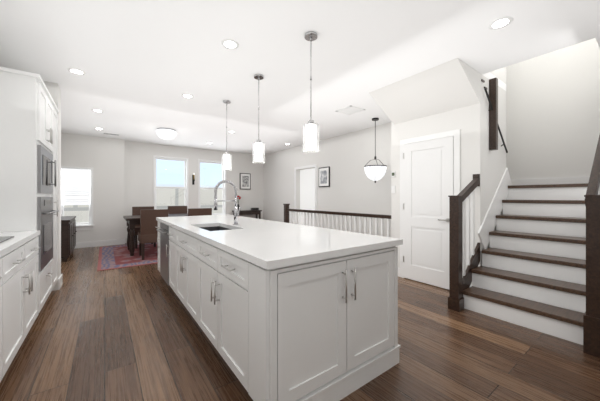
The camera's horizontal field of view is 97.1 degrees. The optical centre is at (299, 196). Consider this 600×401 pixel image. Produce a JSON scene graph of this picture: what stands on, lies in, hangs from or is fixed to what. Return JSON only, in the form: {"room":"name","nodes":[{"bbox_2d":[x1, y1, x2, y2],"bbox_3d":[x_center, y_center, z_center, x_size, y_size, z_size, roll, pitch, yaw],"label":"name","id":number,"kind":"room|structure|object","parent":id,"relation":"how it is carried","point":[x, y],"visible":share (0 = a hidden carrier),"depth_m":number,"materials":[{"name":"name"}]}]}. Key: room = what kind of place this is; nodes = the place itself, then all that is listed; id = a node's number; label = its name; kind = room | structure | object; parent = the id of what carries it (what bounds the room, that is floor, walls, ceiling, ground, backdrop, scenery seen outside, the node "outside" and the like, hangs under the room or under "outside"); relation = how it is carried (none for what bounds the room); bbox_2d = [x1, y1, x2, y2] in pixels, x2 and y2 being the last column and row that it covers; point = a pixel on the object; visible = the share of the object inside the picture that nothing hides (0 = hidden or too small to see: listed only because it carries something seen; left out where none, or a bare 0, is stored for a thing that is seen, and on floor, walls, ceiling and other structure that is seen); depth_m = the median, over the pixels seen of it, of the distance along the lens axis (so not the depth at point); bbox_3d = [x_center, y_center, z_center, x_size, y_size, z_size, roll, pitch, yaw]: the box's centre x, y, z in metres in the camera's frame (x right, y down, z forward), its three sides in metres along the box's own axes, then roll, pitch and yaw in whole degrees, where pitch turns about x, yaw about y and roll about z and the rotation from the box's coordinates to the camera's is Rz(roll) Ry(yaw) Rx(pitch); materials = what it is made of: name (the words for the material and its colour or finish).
{"room":"kitchen","nodes":[
{"label":"kitchen","id":0,"kind":"room"},
{"bbox_2d":[44,81,60,290],"bbox_3d":[-3.654,-0.135,3.397,0.850,2.750,0.295,0,0,-36],"label":"wall","id":1,"kind":"structure","parent":0,"point":[54,90],"depth_m":3.57,"materials":[{"name":"white paint"}]},
{"bbox_2d":[58,274,62,289],"bbox_3d":[-3.302,1.170,3.650,0.016,0.140,0.285,0,0,-36],"label":"baseboard","id":2,"kind":"structure","parent":1,"relation":"attached to","point":[60,281],"depth_m":3.61,"materials":[{"name":"white wood"}]},
{"bbox_2d":[61,133,123,241],"bbox_3d":[-5.374,-0.135,6.505,1.770,2.750,0.150,0,0,-36],"label":"wall","id":3,"kind":"structure","parent":0,"point":[103,157],"depth_m":6.70,"materials":[{"name":"white paint"}]},
{"bbox_2d":[61,166,93,230],"bbox_3d":[-5.427,0.043,6.435,0.690,1.535,0.200,0,0,-36],"label":"window","id":4,"kind":"structure","parent":3,"relation":"in","point":[77,178],"depth_m":6.43,"materials":[{"name":"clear glass"}]},
{"bbox_2d":[74,238,124,248],"bbox_3d":[-5.165,1.170,6.556,1.406,0.140,0.016,0,0,-36],"label":"baseboard","id":5,"kind":"structure","parent":3,"relation":"attached to","point":[117,241],"depth_m":6.65,"materials":[{"name":"white wood"}]},
{"bbox_2d":[124,141,262,242],"bbox_3d":[-2.942,-0.135,8.515,4.530,2.750,0.200,0,0,-36],"label":"wall","id":6,"kind":"structure","parent":0,"point":[138,174],"depth_m":8.12,"materials":[{"name":"white paint"}]},
{"bbox_2d":[153,155,188,213],"bbox_3d":[-3.824,-0.233,7.866,0.990,1.905,0.200,0,0,-36],"label":"window","id":7,"kind":"structure","parent":6,"relation":"in","point":[185,177],"depth_m":7.92,"materials":[{"name":"clear glass"}]},
{"bbox_2d":[198,159,225,214],"bbox_3d":[-2.850,-0.233,8.584,0.950,1.905,0.200,0,0,-36],"label":"window","id":8,"kind":"structure","parent":6,"relation":"in","point":[223,195],"depth_m":8.67,"materials":[{"name":"clear glass"}]},
{"bbox_2d":[240,173,250,189],"bbox_3d":[-1.901,-0.540,9.201,0.400,0.560,0.030,0,0,-36],"label":"picture","id":9,"kind":"object","parent":6,"relation":"attached to","point":[245,180],"visible":0.93,"depth_m":9.19,"materials":[{"name":"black paper"}]},
{"bbox_2d":[0,242,599,400],"bbox_3d":[-0.415,1.290,4.229,7.350,0.100,10.500,0,0,-36],"label":"floor","id":10,"kind":"structure","parent":0,"point":[135,333],"depth_m":2.08,"materials":[{"name":"brown wood"}]},
{"bbox_2d":[0,251,7,381],"bbox_3d":[-1.763,0.798,0.962,0.696,0.884,1.224,0,0,-36],"label":"base cabinet","id":11,"kind":"object","parent":10,"relation":"on","point":[3,258],"depth_m":1.63,"materials":[{"name":"white wood"}]},
{"bbox_2d":[8,235,39,367],"bbox_3d":[-2.397,0.798,1.822,0.696,0.884,1.162,0,0,-36],"label":"base cabinet","id":12,"kind":"object","parent":10,"relation":"on","point":[24,260],"depth_m":2.00,"materials":[{"name":"white wood"}]},
{"bbox_2d":[0,231,39,254],"bbox_3d":[-1.277,0.335,0.312,0.706,0.040,4.918,0,0,-36],"label":"countertop","id":13,"kind":"structure","parent":12,"relation":"on","point":[21,236],"depth_m":2.01,"materials":[{"name":"white stone"}]},
{"bbox_2d":[0,235,15,242],"bbox_3d":[-2.180,0.310,1.592,0.480,0.010,0.850,0,0,-36],"label":"cooktop","id":14,"kind":"object","parent":13,"relation":"in","point":[2,237],"depth_m":2.01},
{"bbox_2d":[0,67,55,310],"bbox_3d":[-3.012,0.045,2.664,0.705,2.390,0.924,0,0,-36],"label":"tall cabinet","id":15,"kind":"object","parent":10,"relation":"on","point":[29,111],"depth_m":2.46,"materials":[{"name":"white wood"}]},
{"bbox_2d":[56,107,58,282],"bbox_3d":[-3.374,0.045,3.155,0.705,2.390,0.417,0,0,-36],"label":"tall cabinet","id":16,"kind":"object","parent":10,"relation":"on","point":[57,111],"depth_m":3.47,"materials":[{"name":"white wood"}]},
{"bbox_2d":[61,216,76,261],"bbox_3d":[-4.970,0.840,5.468,0.481,0.800,1.330,0,0,-36],"label":"sideboard","id":17,"kind":"object","parent":10,"relation":"on","point":[68,234],"visible":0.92,"depth_m":5.06,"materials":[{"name":"brown wood"}]},
{"bbox_2d":[97,242,157,270],"bbox_3d":[-2.777,1.233,6.463,3.400,0.010,2.600,0,0,-36],"label":"rug","id":18,"kind":"object","parent":10,"relation":"on","point":[114,257],"visible":0.36,"depth_m":5.37,"materials":[{"name":"fabric"}]},
{"bbox_2d":[132,206,155,248],"bbox_3d":[-3.893,0.739,6.628,0.480,0.977,0.590,0,0,-36],"label":"chair","id":19,"kind":"object","parent":18,"relation":"on","point":[135,210],"visible":0.21,"depth_m":6.66,"materials":[{"name":"brown wood"}]},
{"bbox_2d":[138,209,167,259],"bbox_3d":[-3.032,0.739,5.461,0.480,0.977,0.590,0,0,-36],"label":"chair","id":20,"kind":"object","parent":18,"relation":"on","point":[148,233],"visible":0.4,"depth_m":5.20,"materials":[{"name":"brown wood"}]},
{"bbox_2d":[123,214,187,255],"bbox_3d":[-3.141,0.834,6.282,1.700,0.787,1.000,0,0,-36],"label":"dining table","id":21,"kind":"object","parent":18,"relation":"on","point":[132,221],"visible":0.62,"depth_m":5.53,"materials":[{"name":"brown wood"}]},
{"bbox_2d":[168,206,186,213],"bbox_3d":[-3.233,0.739,7.115,0.480,0.977,0.590,0,0,-36],"label":"chair","id":22,"kind":"object","parent":18,"relation":"on","point":[177,209],"visible":0.1,"depth_m":7.25,"materials":[{"name":"brown wood"}]},
{"bbox_2d":[188,208,211,215],"bbox_3d":[-2.324,0.739,5.983,0.480,0.977,0.590,0,0,-36],"label":"chair","id":23,"kind":"object","parent":18,"relation":"on","point":[198,211],"visible":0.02,"depth_m":5.74,"materials":[{"name":"brown wood"}]},
{"bbox_2d":[232,195,261,218],"bbox_3d":[-1.805,0.595,9.062,0.950,1.290,0.330,0,0,-36],"label":"console table","id":24,"kind":"object","parent":10,"relation":"on","point":[256,211],"visible":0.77,"depth_m":8.96,"materials":[{"name":"brown wood"}]},
{"bbox_2d":[156,218,402,400],"bbox_3d":[-0.733,0.797,2.992,1.191,0.884,3.454,0,0,-36],"label":"kitchen island","id":25,"kind":"object","parent":10,"relation":"on","point":[280,311],"depth_m":1.63,"materials":[{"name":"white wood"}]},
{"bbox_2d":[160,214,402,265],"bbox_3d":[-0.722,0.335,3.024,1.153,0.040,3.455,0,0,-36],"label":"island countertop","id":26,"kind":"structure","parent":25,"relation":"on","point":[267,243],"depth_m":2.01,"materials":[{"name":"white stone"}]},
{"bbox_2d":[214,180,239,224],"bbox_3d":[-0.799,0.063,2.905,0.283,0.501,0.100,0,0,-36],"label":"faucet","id":27,"kind":"object","parent":26,"relation":"on","point":[236,213],"visible":1,"depth_m":2.94,"materials":[{"name":"silver metal"}]},
{"bbox_2d":[283,204,390,236],"bbox_3d":[0.560,0.708,5.560,0.124,1.065,3.179,0,0,-36],"label":"railing","id":28,"kind":"object","parent":10,"relation":"on","point":[329,213],"visible":0.42,"depth_m":5.28,"materials":[{"name":"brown wood"}]},
{"bbox_2d":[448,78,599,357],"bbox_3d":[2.748,-0.133,3.571,2.532,2.746,2.006,0,0,-36],"label":"staircase","id":29,"kind":"structure","parent":10,"relation":"on","point":[540,271],"depth_m":2.89,"materials":[{"name":"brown wood"}]},
{"bbox_2d":[0,0,599,154],"bbox_3d":[-0.415,-1.560,4.229,7.350,0.100,10.500,0,0,-36],"label":"ceiling","id":30,"kind":"structure","parent":0,"point":[144,65],"depth_m":2.79,"materials":[{"name":"white paint"}]},
{"bbox_2d":[67,68,85,74],"bbox_3d":[-2.686,-1.508,3.188,0.176,0.004,0.176,0,0,-36],"label":"recessed light","id":31,"kind":"object","parent":30,"relation":"in","point":[77,71],"visible":1,"depth_m":3.18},
{"bbox_2d":[156,128,176,139],"bbox_3d":[-3.003,-1.404,5.961,0.436,0.210,0.428,0,0,-36],"label":"crystal ceiling light","id":32,"kind":"object","parent":30,"relation":"attached to","point":[166,133],"visible":1,"depth_m":5.83,"materials":[{"name":"white glass"}]},
{"bbox_2d":[181,94,193,97],"bbox_3d":[-1.681,-1.508,3.966,0.176,0.004,0.176,0,0,-36],"label":"recessed light","id":33,"kind":"object","parent":30,"relation":"in","point":[187,96],"visible":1,"depth_m":3.98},
{"bbox_2d":[222,100,231,169],"bbox_3d":[-1.156,-0.967,4.180,0.152,1.084,0.152,0,0,-36],"label":"pendant light","id":34,"kind":"object","parent":30,"relation":"hanging from","point":[226,159],"visible":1,"depth_m":4.16,"materials":[{"name":"glass"}]},
{"bbox_2d":[221,39,238,48],"bbox_3d":[-0.691,-1.508,2.622,0.176,0.004,0.176,0,0,-36],"label":"recessed light","id":35,"kind":"object","parent":30,"relation":"in","point":[229,44],"visible":1,"depth_m":2.62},
{"bbox_2d":[253,74,264,163],"bbox_3d":[-0.515,-0.967,3.310,0.152,1.084,0.152,0,0,-36],"label":"pendant light","id":36,"kind":"object","parent":30,"relation":"hanging from","point":[258,157],"visible":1,"depth_m":3.28,"materials":[{"name":"glass"}]},
{"bbox_2d":[303,31,318,152],"bbox_3d":[0.102,-0.967,2.473,0.152,1.084,0.152,0,0,-36],"label":"pendant light","id":37,"kind":"object","parent":30,"relation":"hanging from","point":[311,130],"visible":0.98,"depth_m":2.44,"materials":[{"name":"glass"}]},
{"bbox_2d":[336,106,364,114],"bbox_3d":[0.878,-1.504,4.623,0.360,0.016,0.360,0,0,-36],"label":"ceiling vent","id":38,"kind":"object","parent":30,"relation":"in","point":[349,110],"visible":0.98,"depth_m":4.61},
{"bbox_2d":[364,118,386,182],"bbox_3d":[1.452,-0.889,5.108,0.428,1.239,0.428,0,0,-36],"label":"pendant light","id":39,"kind":"object","parent":30,"relation":"hanging from","point":[377,172],"visible":1,"depth_m":4.98,"materials":[{"name":"white glass"}]},
{"bbox_2d":[488,16,512,29],"bbox_3d":[1.743,-1.508,2.304,0.176,0.004,0.176,0,0,-36],"label":"recessed light","id":40,"kind":"object","parent":30,"relation":"in","point":[502,22],"visible":1,"depth_m":2.30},
{"bbox_2d":[263,122,390,236],"bbox_3d":[0.510,-0.135,7.271,0.150,2.750,6.000,0,0,-36],"label":"wall","id":41,"kind":"structure","parent":0,"point":[353,187],"depth_m":6.57,"materials":[{"name":"white paint"}]},
{"bbox_2d":[294,164,316,226],"bbox_3d":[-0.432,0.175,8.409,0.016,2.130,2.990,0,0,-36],"label":"door frame","id":42,"kind":"structure","parent":41,"relation":"attached to","point":[315,165],"depth_m":7.52,"materials":[{"name":"white wood"}]},
{"bbox_2d":[319,166,329,186],"bbox_3d":[0.632,-0.520,6.952,0.030,0.520,0.420,0,0,-36],"label":"picture","id":43,"kind":"object","parent":41,"relation":"attached to","point":[324,176],"visible":0.93,"depth_m":6.92,"materials":[{"name":"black paper"}]},
{"bbox_2d":[369,58,479,123],"bbox_3d":[1.601,-1.329,3.541,0.620,0.359,1.200,0,0,-36],"label":"wall","id":44,"kind":"structure","parent":0,"point":[453,84],"depth_m":3.40,"materials":[{"name":"white paint"}]},
{"bbox_2d":[391,74,505,289],"bbox_3d":[2.218,-0.135,4.027,0.950,2.750,1.250,0,0,-36],"label":"wall","id":45,"kind":"structure","parent":0,"point":[471,123],"depth_m":3.44,"materials":[{"name":"white paint"}]},
{"bbox_2d":[400,129,459,288],"bbox_3d":[1.783,0.182,3.744,0.082,2.115,0.860,0,0,-36],"label":"closet door","id":46,"kind":"structure","parent":45,"relation":"in","point":[429,174],"depth_m":3.74,"materials":[{"name":"white wood"}]},
{"bbox_2d":[490,38,599,178],"bbox_3d":[3.516,-1.510,3.151,2.100,5.500,4.100,0,0,-36],"label":"wall","id":47,"kind":"structure","parent":0,"point":[552,114],"depth_m":4.09,"materials":[{"name":"white paint"}]},
{"bbox_2d":[511,176,589,184],"bbox_3d":[4.278,0.470,3.620,0.016,1.540,3.750,0,0,-36],"label":"baseboard","id":48,"kind":"structure","parent":47,"relation":"attached to","point":[561,180],"depth_m":4.10,"materials":[{"name":"white wood"}]},
{"label":"outside","id":49,"kind":"structure","parent":0,"visible":0},
{"bbox_2d":[64,159,221,222],"bbox_3d":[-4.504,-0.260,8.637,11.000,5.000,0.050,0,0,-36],"label":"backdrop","id":50,"kind":"structure","parent":49,"point":[207,201],"depth_m":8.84,"materials":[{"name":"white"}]}
]}

